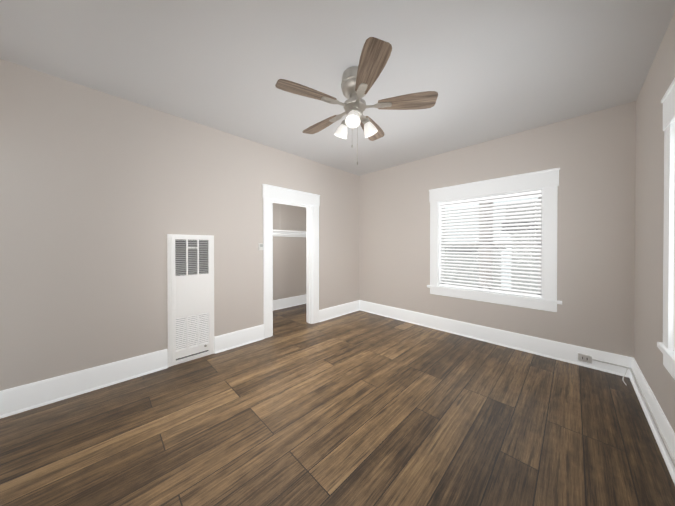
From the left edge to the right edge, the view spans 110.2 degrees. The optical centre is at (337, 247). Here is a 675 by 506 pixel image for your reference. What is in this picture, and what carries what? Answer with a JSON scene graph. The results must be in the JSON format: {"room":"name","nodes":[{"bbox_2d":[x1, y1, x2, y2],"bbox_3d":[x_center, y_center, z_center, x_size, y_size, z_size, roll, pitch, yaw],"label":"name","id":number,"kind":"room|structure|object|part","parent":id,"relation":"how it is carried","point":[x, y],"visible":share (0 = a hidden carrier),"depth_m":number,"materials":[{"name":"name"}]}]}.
{"room":"empty bedroom","nodes":[
{"label":"empty bedroom","id":0,"kind":"room"},
{"bbox_2d":[0,59,359,390],"bbox_3d":[-1.161,-0.078,3.332,4.700,2.750,0.140,0,0,-45],"label":"wall","id":1,"kind":"structure","parent":0,"point":[102,195],"depth_m":2.27,"materials":[{"name":"grey paint"}]},
{"bbox_2d":[0,300,359,418],"bbox_3d":[-1.101,1.197,3.278,4.420,0.200,0.032,0,0,-45],"label":"baseboard","id":2,"kind":"structure","parent":1,"relation":"attached to","point":[19,399],"depth_m":2.20,"materials":[{"name":"white paint"}]},
{"bbox_2d":[167,234,213,366],"bbox_3d":[-1.659,0.579,2.700,0.467,1.442,0.056,0,0,-45],"label":"wall heater","id":3,"kind":"object","parent":1,"relation":"in","point":[190,284],"visible":1,"depth_m":2.68,"materials":[{"name":"white metal"}]},
{"bbox_2d":[258,243,263,249],"bbox_3d":[-1.071,-0.004,3.302,0.070,0.098,0.030,0,0,-45],"label":"switch","id":4,"kind":"object","parent":1,"relation":"attached to","point":[260,246],"visible":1,"depth_m":3.29,"materials":[{"name":"white plastic"}]},
{"bbox_2d":[262,184,319,337],"bbox_3d":[-0.742,0.200,3.752,1.059,2.188,0.202,0,0,-45],"label":"door frame","id":5,"kind":"structure","parent":1,"relation":"attached to","point":[270,192],"depth_m":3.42,"materials":[{"name":"white paint"}]},
{"bbox_2d":[273,203,305,299],"bbox_3d":[-1.376,0.138,4.843,2.630,2.300,0.140,0,0,-45],"label":"wall","id":6,"kind":"structure","parent":0,"point":[289,266],"depth_m":5.07,"materials":[{"name":"grey paint"}]},
{"bbox_2d":[273,230,305,236],"bbox_3d":[-1.200,-0.276,4.663,2.350,0.110,0.360,0,0,-45],"label":"shelf","id":7,"kind":"object","parent":6,"relation":"attached to","point":[285,233],"visible":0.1,"depth_m":4.90,"materials":[{"name":"white paint"}]},
{"bbox_2d":[273,295,305,310],"bbox_3d":[-1.315,1.188,4.788,2.350,0.200,0.032,0,0,-45],"label":"baseboard","id":8,"kind":"structure","parent":6,"relation":"attached to","point":[278,304],"depth_m":5.03,"materials":[{"name":"white paint"}]},
{"bbox_2d":[0,304,674,505],"bbox_3d":[-0.717,1.334,2.046,5.900,0.060,5.040,0,0,-45],"label":"floor","id":9,"kind":"structure","parent":0,"point":[360,408],"depth_m":1.67,"materials":[{"name":"brown wood"}]},
{"bbox_2d":[592,359,674,467],"bbox_3d":[2.090,1.255,1.697,2.101,0.101,0.263,0,0,-45],"label":"cord","id":10,"kind":"object","parent":9,"relation":"on","point":[670,454],"visible":1,"depth_m":1.75,"materials":[{"name":"white plastic"}]},
{"bbox_2d":[0,0,674,175],"bbox_3d":[0.139,-1.496,2.021,4.700,0.100,3.820,0,0,-45],"label":"ceiling","id":11,"kind":"structure","parent":0,"point":[487,70],"depth_m":1.81,"materials":[{"name":"white paint"}]},
{"bbox_2d":[275,37,437,164],"bbox_3d":[0.113,-1.069,2.007,1.264,0.753,1.208,0,0,-45],"label":"fan","id":12,"kind":"object","parent":11,"relation":"hanging from","point":[358,81],"visible":1,"depth_m":1.87,"materials":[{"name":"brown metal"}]},
{"bbox_2d":[359,101,635,357],"bbox_3d":[1.752,-0.080,3.641,0.140,2.750,3.820,0,0,-45],"label":"wall","id":13,"kind":"structure","parent":0,"point":[592,156],"depth_m":2.73,"materials":[{"name":"grey paint"}]},
{"bbox_2d":[427,168,561,311],"bbox_3d":[2.064,-0.082,3.303,0.176,1.668,1.580,0,0,-45],"label":"window","id":14,"kind":"structure","parent":13,"relation":"in","point":[504,197],"depth_m":3.16,"materials":[{"name":"white wood"}]},
{"bbox_3d":[2.105,-0.041,3.343,0.062,1.314,1.218,0,0,-45],"label":"window sash","id":15,"kind":"part","parent":14,"relation":"part of","materials":[{"name":"white plastic"}]},
{"bbox_2d":[359,300,632,377],"bbox_3d":[1.691,1.195,3.587,0.032,0.200,3.540,0,0,-45],"label":"baseboard","id":16,"kind":"structure","parent":13,"relation":"attached to","point":[564,352],"depth_m":3.03,"materials":[{"name":"white paint"}]},
{"bbox_2d":[578,353,591,363],"bbox_3d":[2.690,1.208,2.562,0.028,0.077,0.107,0,0,-45],"label":"electrical outlet box","id":17,"kind":"object","parent":16,"relation":"attached to","point":[585,358],"visible":1,"depth_m":2.55,"materials":[{"name":"white plastic"}]},
{"bbox_2d":[634,12,674,432],"bbox_3d":[1.439,-0.063,0.728,4.700,2.750,0.140,0,0,-45],"label":"wall","id":18,"kind":"structure","parent":0,"point":[649,244],"depth_m":1.82,"materials":[{"name":"grey paint"}]},
{"bbox_2d":[629,358,674,483],"bbox_3d":[1.378,1.212,0.796,4.420,0.200,0.032,0,0,-45],"label":"baseboard","id":19,"kind":"structure","parent":18,"relation":"attached to","point":[663,422],"depth_m":1.65,"materials":[{"name":"white paint"}]},
{"bbox_2d":[657,78,674,379],"bbox_3d":[1.628,-0.093,0.942,1.580,1.718,0.176,0,0,-45],"label":"window","id":20,"kind":"structure","parent":18,"relation":"in","point":[666,346],"depth_m":1.43,"materials":[{"name":"white paint"}]},
{"label":"outside","id":21,"kind":"structure","parent":0,"visible":0},
{"bbox_2d":[444,197,537,290],"bbox_3d":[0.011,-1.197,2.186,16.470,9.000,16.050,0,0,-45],"label":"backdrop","id":22,"kind":"structure","parent":21,"point":[523,199],"depth_m":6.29,"materials":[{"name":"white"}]}
]}

